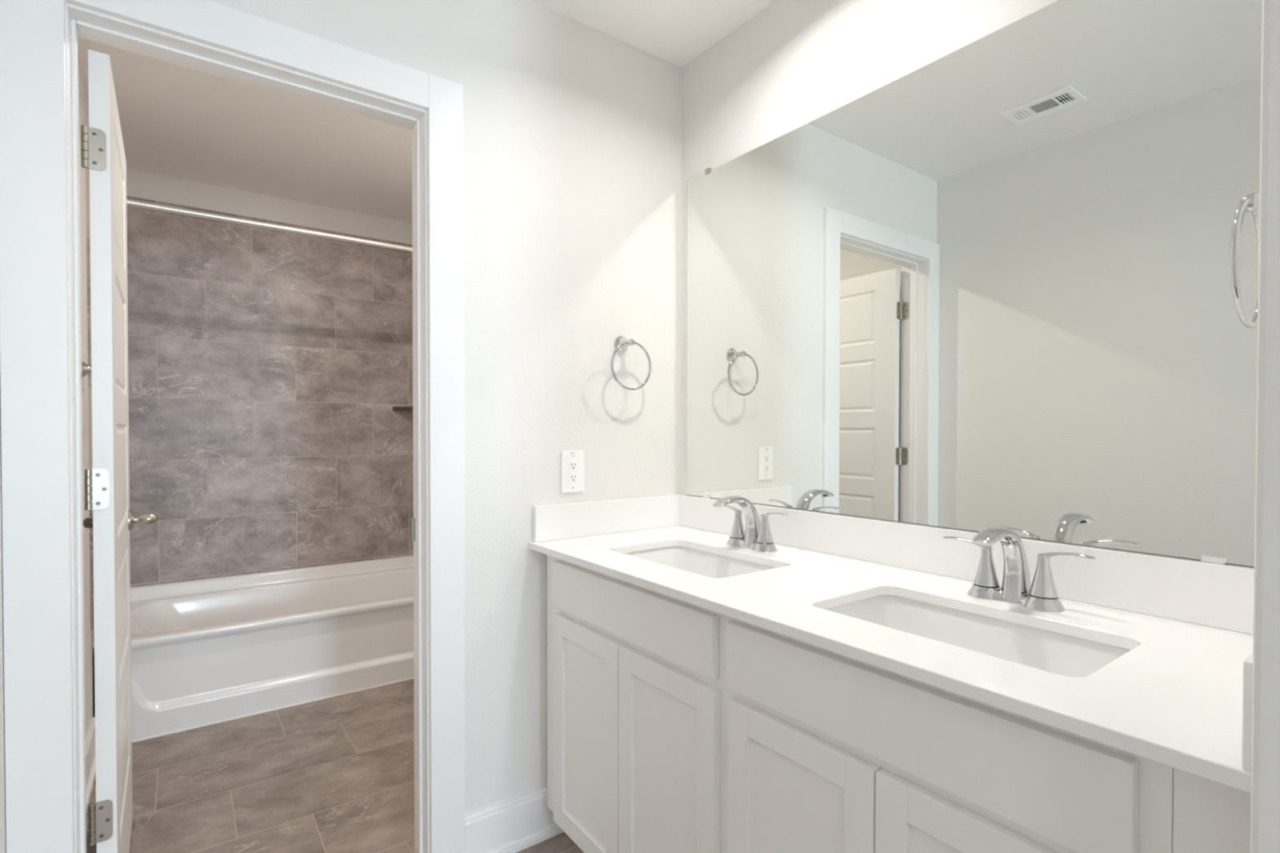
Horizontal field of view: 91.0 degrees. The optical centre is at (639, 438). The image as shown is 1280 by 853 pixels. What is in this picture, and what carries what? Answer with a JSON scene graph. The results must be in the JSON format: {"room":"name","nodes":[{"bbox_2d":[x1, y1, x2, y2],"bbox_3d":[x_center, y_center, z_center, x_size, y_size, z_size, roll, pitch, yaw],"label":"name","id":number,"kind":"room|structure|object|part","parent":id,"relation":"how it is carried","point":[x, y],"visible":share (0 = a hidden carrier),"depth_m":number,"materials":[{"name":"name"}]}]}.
{"room":"bathroom","nodes":[
{"label":"bathroom","id":0,"kind":"room"},
{"bbox_2d":[0,66,95,852],"bbox_3d":[-1.451,-0.039,1.422,0.120,2.455,3.995,0,1,-36],"label":"wall","id":1,"kind":"structure","parent":0,"point":[83,104],"depth_m":2.20,"materials":[{"name":"white paint"}]},
{"bbox_2d":[81,361,91,377],"bbox_3d":[-1.895,-0.178,2.189,0.068,0.178,0.155,0,1,-36],"label":"towel ring","id":2,"kind":"object","parent":1,"relation":"attached to","point":[86,369],"visible":0.14,"depth_m":2.16,"materials":[{"name":"silver metal"}]},
{"bbox_2d":[85,125,94,648],"bbox_3d":[-2.268,-0.191,2.646,0.009,1.924,0.809,0,1,-36],"label":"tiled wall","id":3,"kind":"structure","parent":1,"relation":"attached to","point":[87,176],"depth_m":2.32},
{"bbox_2d":[126,198,412,252],"bbox_3d":[-1.471,-0.926,2.829,1.503,0.066,0.066,0,1,-36],"label":"shower curtain rod","id":4,"kind":"object","parent":3,"relation":"attached to","point":[131,202],"visible":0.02,"depth_m":2.70,"materials":[{"name":"silver metal"}]},
{"bbox_2d":[85,717,95,811],"bbox_3d":[-1.650,1.112,1.831,0.026,0.142,1.266,0,1,-36],"label":"baseboard","id":5,"kind":"structure","parent":1,"relation":"attached to","point":[91,735],"depth_m":2.17,"materials":[{"name":"white wood"}]},
{"bbox_2d":[126,168,412,586],"bbox_3d":[-1.932,-0.067,3.470,1.522,2.455,0.121,0,1,-36],"label":"wall","id":6,"kind":"structure","parent":0,"point":[140,184],"depth_m":3.33,"materials":[{"name":"white paint"}]},
{"bbox_2d":[126,195,413,586],"bbox_3d":[-1.894,-0.228,3.415,1.504,1.869,0.009,0,1,-36],"label":"tile","id":7,"kind":"structure","parent":6,"relation":"attached to","point":[268,369],"depth_m":3.33,"materials":[{"name":"grey tile"}]},
{"bbox_2d":[392,406,413,411],"bbox_3d":[-1.309,-0.178,3.699,0.224,0.024,0.224,0,1,-36],"label":"corner shelf","id":8,"kind":"object","parent":6,"relation":"attached to","point":[394,408],"visible":0.35,"depth_m":3.71,"materials":[{"name":"grey stone"}]},
{"bbox_2d":[86,678,583,852],"bbox_3d":[-0.729,1.212,1.968,1.912,0.060,3.995,0,1,-36],"label":"floor","id":9,"kind":"structure","parent":0,"point":[335,774],"depth_m":2.15,"materials":[{"name":"tile"}]},
{"bbox_2d":[130,555,413,742],"bbox_3d":[-1.667,0.938,3.119,1.500,0.454,0.763,0,1,-36],"label":"bathtub","id":10,"kind":"object","parent":9,"relation":"on","point":[208,651],"visible":0.73,"depth_m":2.86,"materials":[{"name":"white ceramic"}]},
{"bbox_2d":[130,566,413,648],"bbox_3d":[-1.667,0.941,3.119,1.500,0.338,0.763,0,1,-36],"label":"basin","id":11,"kind":"object","parent":10,"relation":"in","point":[372,607],"depth_m":3.02,"materials":[{"name":"white ceramic"}]},
{"bbox_2d":[546,555,1250,852],"bbox_3d":[0.376,0.759,1.398,0.553,0.862,1.547,0,1,-36],"label":"vanity cabinet","id":12,"kind":"object","parent":9,"relation":"on","point":[674,726],"visible":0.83,"depth_m":1.08,"materials":[{"name":"white wood"}]},
{"bbox_3d":[-0.140,0.790,1.656,0.006,0.490,0.224,0,1,-36],"label":"door panel","id":13,"kind":"part","parent":12,"relation":"part of","materials":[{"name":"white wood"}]},
{"bbox_3d":[-0.142,0.790,1.655,0.019,0.590,0.324,0,1,-36],"label":"cabinet door","id":14,"kind":"part","parent":12,"relation":"part of","materials":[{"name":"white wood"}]},
{"bbox_3d":[-0.045,0.412,1.517,0.019,0.128,0.662,0,1,-36],"label":"drawer","id":15,"kind":"part","parent":12,"relation":"part of","materials":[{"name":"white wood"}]},
{"bbox_3d":[0.056,0.793,1.388,0.006,0.490,0.234,0,1,-36],"label":"door panel","id":16,"kind":"part","parent":12,"relation":"part of","materials":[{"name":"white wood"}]},
{"bbox_3d":[0.054,0.793,1.386,0.019,0.590,0.334,0,1,-36],"label":"cabinet door","id":17,"kind":"part","parent":12,"relation":"part of","materials":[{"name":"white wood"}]},
{"bbox_3d":[0.272,0.797,1.093,0.006,0.490,0.214,0,1,-36],"label":"door panel","id":18,"kind":"part","parent":12,"relation":"part of","materials":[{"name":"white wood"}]},
{"bbox_3d":[0.270,0.797,1.092,0.019,0.590,0.314,0,1,-36],"label":"cabinet door","id":19,"kind":"part","parent":12,"relation":"part of","materials":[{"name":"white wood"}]},
{"bbox_2d":[528,525,1253,793],"bbox_3d":[0.365,0.318,1.384,0.581,0.020,1.548,0,1,-36],"label":"countertop","id":20,"kind":"structure","parent":12,"relation":"on","point":[1174,700],"depth_m":0.98,"materials":[{"name":"white stone"}]},
{"bbox_2d":[624,546,775,577],"bbox_3d":[0.142,0.393,1.636,0.306,0.137,0.487,0,1,-36],"label":"sink","id":21,"kind":"object","parent":20,"relation":"in","point":[710,565],"visible":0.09,"depth_m":1.81,"materials":[{"name":"white ceramic"}]},
{"bbox_2d":[712,495,787,552],"bbox_3d":[0.305,0.229,1.752,0.197,0.147,0.197,0,1,9],"label":"faucet","id":22,"kind":"object","parent":20,"relation":"on","point":[757,536],"visible":1,"depth_m":1.74,"materials":[{"name":"silver metal"}]},
{"bbox_3d":[0.257,0.203,1.825,0.018,0.021,0.092,-1,1,-41],"label":"lever","id":23,"kind":"part","parent":22,"relation":"part of","materials":[{"name":"silver metal"}]},
{"bbox_3d":[0.273,0.229,1.729,0.172,0.147,0.051,0,1,-36],"label":"spout","id":24,"kind":"part","parent":22,"relation":"part of","materials":[{"name":"silver metal"}]},
{"bbox_3d":[0.281,0.241,1.798,0.046,0.076,0.046,0,1,-36],"label":"handle","id":25,"kind":"part","parent":22,"relation":"part of","materials":[{"name":"silver metal"}]},
{"bbox_3d":[0.341,0.243,1.716,0.046,0.076,0.046,0,1,-36],"label":"handle","id":26,"kind":"part","parent":22,"relation":"part of","materials":[{"name":"silver metal"}]},
{"bbox_3d":[0.360,0.205,1.684,0.018,0.021,0.092,0,1,-32],"label":"lever","id":27,"kind":"part","parent":22,"relation":"part of","materials":[{"name":"silver metal"}]},
{"bbox_2d":[826,595,1130,677],"bbox_3d":[0.549,0.401,1.080,0.306,0.137,0.487,0,1,-36],"label":"sink","id":28,"kind":"object","parent":20,"relation":"in","point":[1053,652],"visible":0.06,"depth_m":1.17,"materials":[{"name":"white ceramic"}]},
{"bbox_2d":[942,526,1095,612],"bbox_3d":[0.710,0.237,1.198,0.197,0.147,0.197,0,1,9],"label":"faucet","id":29,"kind":"object","parent":20,"relation":"on","point":[1042,595],"visible":1,"depth_m":1.19,"materials":[{"name":"silver metal"}]},
{"bbox_3d":[0.662,0.211,1.272,0.018,0.021,0.092,-1,1,-41],"label":"lever","id":30,"kind":"part","parent":29,"relation":"part of","materials":[{"name":"silver metal"}]},
{"bbox_3d":[0.686,0.249,1.244,0.046,0.076,0.046,0,1,-36],"label":"handle","id":31,"kind":"part","parent":29,"relation":"part of","materials":[{"name":"silver metal"}]},
{"bbox_3d":[0.678,0.237,1.176,0.172,0.147,0.051,0,1,-36],"label":"spout","id":32,"kind":"part","parent":29,"relation":"part of","materials":[{"name":"silver metal"}]},
{"bbox_3d":[0.746,0.250,1.162,0.046,0.076,0.046,0,1,-36],"label":"handle","id":33,"kind":"part","parent":29,"relation":"part of","materials":[{"name":"silver metal"}]},
{"bbox_3d":[0.765,0.213,1.130,0.018,0.021,0.092,0,1,-32],"label":"lever","id":34,"kind":"part","parent":29,"relation":"part of","materials":[{"name":"silver metal"}]},
{"bbox_3d":[0.362,0.420,0.961,0.019,0.128,0.644,0,1,-36],"label":"drawer","id":35,"kind":"part","parent":12,"relation":"part of","materials":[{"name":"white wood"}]},
{"bbox_3d":[0.460,0.801,0.836,0.006,0.490,0.218,0,1,-36],"label":"door panel","id":36,"kind":"part","parent":12,"relation":"part of","materials":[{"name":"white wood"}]},
{"bbox_3d":[0.458,0.801,0.834,0.019,0.590,0.318,0,1,-36],"label":"cabinet door","id":37,"kind":"part","parent":12,"relation":"part of","materials":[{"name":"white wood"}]},
{"bbox_2d":[77,0,775,223],"bbox_3d":[-0.727,-1.303,1.935,1.912,0.060,3.995,0,1,-36],"label":"ceiling","id":38,"kind":"structure","parent":0,"point":[179,122],"depth_m":2.57,"materials":[{"name":"white paint"}]},
{"bbox_2d":[209,0,682,817],"bbox_3d":[-0.566,-0.042,1.729,1.672,2.455,0.115,0,1,-36],"label":"wall","id":39,"kind":"structure","parent":0,"point":[572,129],"depth_m":1.84,"materials":[{"name":"white paint"}]},
{"bbox_2d":[80,48,157,852],"bbox_3d":[-1.367,0.167,1.635,0.174,2.014,0.730,-1,1,-37],"label":"door","id":40,"kind":"structure","parent":39,"relation":"in","point":[107,484],"depth_m":1.38,"materials":[{"name":"white wood"}]},
{"bbox_3d":[-1.590,0.244,1.846,0.069,0.065,0.065,-1,1,-37],"label":"knob","id":41,"kind":"part","parent":40,"relation":"part of","materials":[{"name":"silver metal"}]},
{"bbox_3d":[-1.366,-0.616,1.648,0.005,0.274,0.462,-1,1,-37],"label":"panel","id":42,"kind":"part","parent":40,"relation":"part of","materials":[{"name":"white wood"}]},
{"bbox_3d":[-1.366,-0.260,1.653,0.005,0.272,0.462,-1,1,-37],"label":"panel","id":43,"kind":"part","parent":40,"relation":"part of","materials":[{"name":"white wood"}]},
{"bbox_3d":[-1.367,0.096,1.658,0.005,0.270,0.462,-1,1,-37],"label":"panel","id":44,"kind":"part","parent":40,"relation":"part of","materials":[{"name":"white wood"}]},
{"bbox_3d":[-1.367,0.451,1.662,0.005,0.270,0.462,-1,1,-37],"label":"panel","id":45,"kind":"part","parent":40,"relation":"part of","materials":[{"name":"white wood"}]},
{"bbox_3d":[-1.367,0.806,1.667,0.005,0.270,0.462,-1,1,-37],"label":"panel","id":46,"kind":"part","parent":40,"relation":"part of","materials":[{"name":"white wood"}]},
{"bbox_3d":[-1.506,0.244,1.909,0.069,0.065,0.065,-1,1,-37],"label":"knob","id":47,"kind":"part","parent":40,"relation":"part of","materials":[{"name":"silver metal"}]},
{"bbox_2d":[0,0,465,852],"bbox_3d":[-0.880,0.119,1.502,0.891,2.137,0.151,0,1,-36],"label":"door frame","id":48,"kind":"structure","parent":39,"relation":"attached to","point":[41,355],"depth_m":1.28,"materials":[{"name":"white wood"}]},
{"bbox_3d":[-0.919,0.118,1.555,0.891,2.137,0.018,0,1,-36],"label":"casing","id":49,"kind":"part","parent":48,"relation":"part of","materials":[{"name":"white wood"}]},
{"bbox_3d":[-0.627,0.250,1.738,0.012,0.060,0.024,0,1,-36],"label":"strike plate","id":50,"kind":"part","parent":48,"relation":"part of","materials":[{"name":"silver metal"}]},
{"bbox_2d":[465,787,564,852],"bbox_3d":[-0.351,1.113,1.815,0.317,0.142,0.026,0,1,-36],"label":"baseboard","id":51,"kind":"structure","parent":39,"relation":"attached to","point":[516,825],"depth_m":1.80,"materials":[{"name":"white wood"}]},
{"bbox_2d":[560,450,584,493],"bbox_3d":[-0.205,0.100,1.919,0.080,0.126,0.008,0,1,-36],"label":"electrical outlet","id":52,"kind":"object","parent":39,"relation":"attached to","point":[572,463],"visible":1,"depth_m":1.92,"materials":[{"name":"white plastic"}]},
{"bbox_2d":[568,460,577,483],"bbox_3d":[-0.203,0.100,1.917,0.033,0.067,0.001,0,1,-36],"label":"receptacle","id":53,"kind":"object","parent":52,"relation":"attached to","point":[572,464],"depth_m":1.92,"materials":[{"name":"white plastic"}]},
{"bbox_2d":[533,494,679,542],"bbox_3d":[-0.088,0.246,1.998,0.547,0.105,0.020,0,1,-36],"label":"backsplash","id":54,"kind":"structure","parent":39,"relation":"attached to","point":[588,518],"depth_m":1.97,"materials":[{"name":"white stone"}]},
{"bbox_2d":[610,336,651,390],"bbox_3d":[-0.041,-0.241,1.996,0.155,0.178,0.068,0,1,-36],"label":"towel ring","id":55,"kind":"object","parent":39,"relation":"attached to","point":[621,344],"visible":1,"depth_m":1.99,"materials":[{"name":"silver metal"}]},
{"bbox_3d":[-0.046,-0.304,2.003,0.053,0.053,0.050,0,1,-36],"label":"mounting post","id":56,"kind":"part","parent":55,"relation":"part of","materials":[{"name":"silver metal"}]},
{"bbox_2d":[681,0,1253,567],"bbox_3d":[0.649,-0.039,1.587,0.120,2.455,1.780,0,1,-36],"label":"wall","id":57,"kind":"structure","parent":0,"point":[793,63],"depth_m":1.75,"materials":[{"name":"white paint"}]},
{"bbox_2d":[679,494,1253,635],"bbox_3d":[0.592,0.253,1.549,0.020,0.105,1.548,0,1,-36],"label":"backsplash","id":58,"kind":"structure","parent":57,"relation":"attached to","point":[1215,595],"depth_m":1.23,"materials":[{"name":"white stone"}]},
{"bbox_2d":[686,0,1262,566],"bbox_3d":[0.594,-0.337,1.547,0.012,1.074,1.468,0,1,-36],"label":"wall mirror","id":59,"kind":"object","parent":57,"relation":"attached to","point":[989,285],"visible":1,"depth_m":1.30,"materials":[{"name":"silver mirror"}]},
{"bbox_2d":[1249,0,1279,852],"bbox_3d":[0.823,-0.027,0.682,0.668,2.455,0.115,0,1,-36],"label":"door frame","id":60,"kind":"structure","parent":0,"point":[1265,737],"depth_m":0.53,"materials":[{"name":"white paint"}]},
{"bbox_2d":[1230,191,1259,328],"bbox_3d":[0.756,-0.224,0.745,0.155,0.178,0.068,0,1,-36],"label":"towel ring","id":61,"kind":"object","parent":60,"relation":"attached to","point":[1250,202],"visible":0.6,"depth_m":0.73,"materials":[{"name":"silver metal"}]},
{"bbox_2d":[1241,653,1253,772],"bbox_3d":[0.809,0.264,0.761,0.559,0.105,0.020,0,1,-36],"label":"backsplash","id":62,"kind":"structure","parent":60,"relation":"attached to","point":[1248,663],"depth_m":0.60,"materials":[{"name":"white stone"}]}
]}

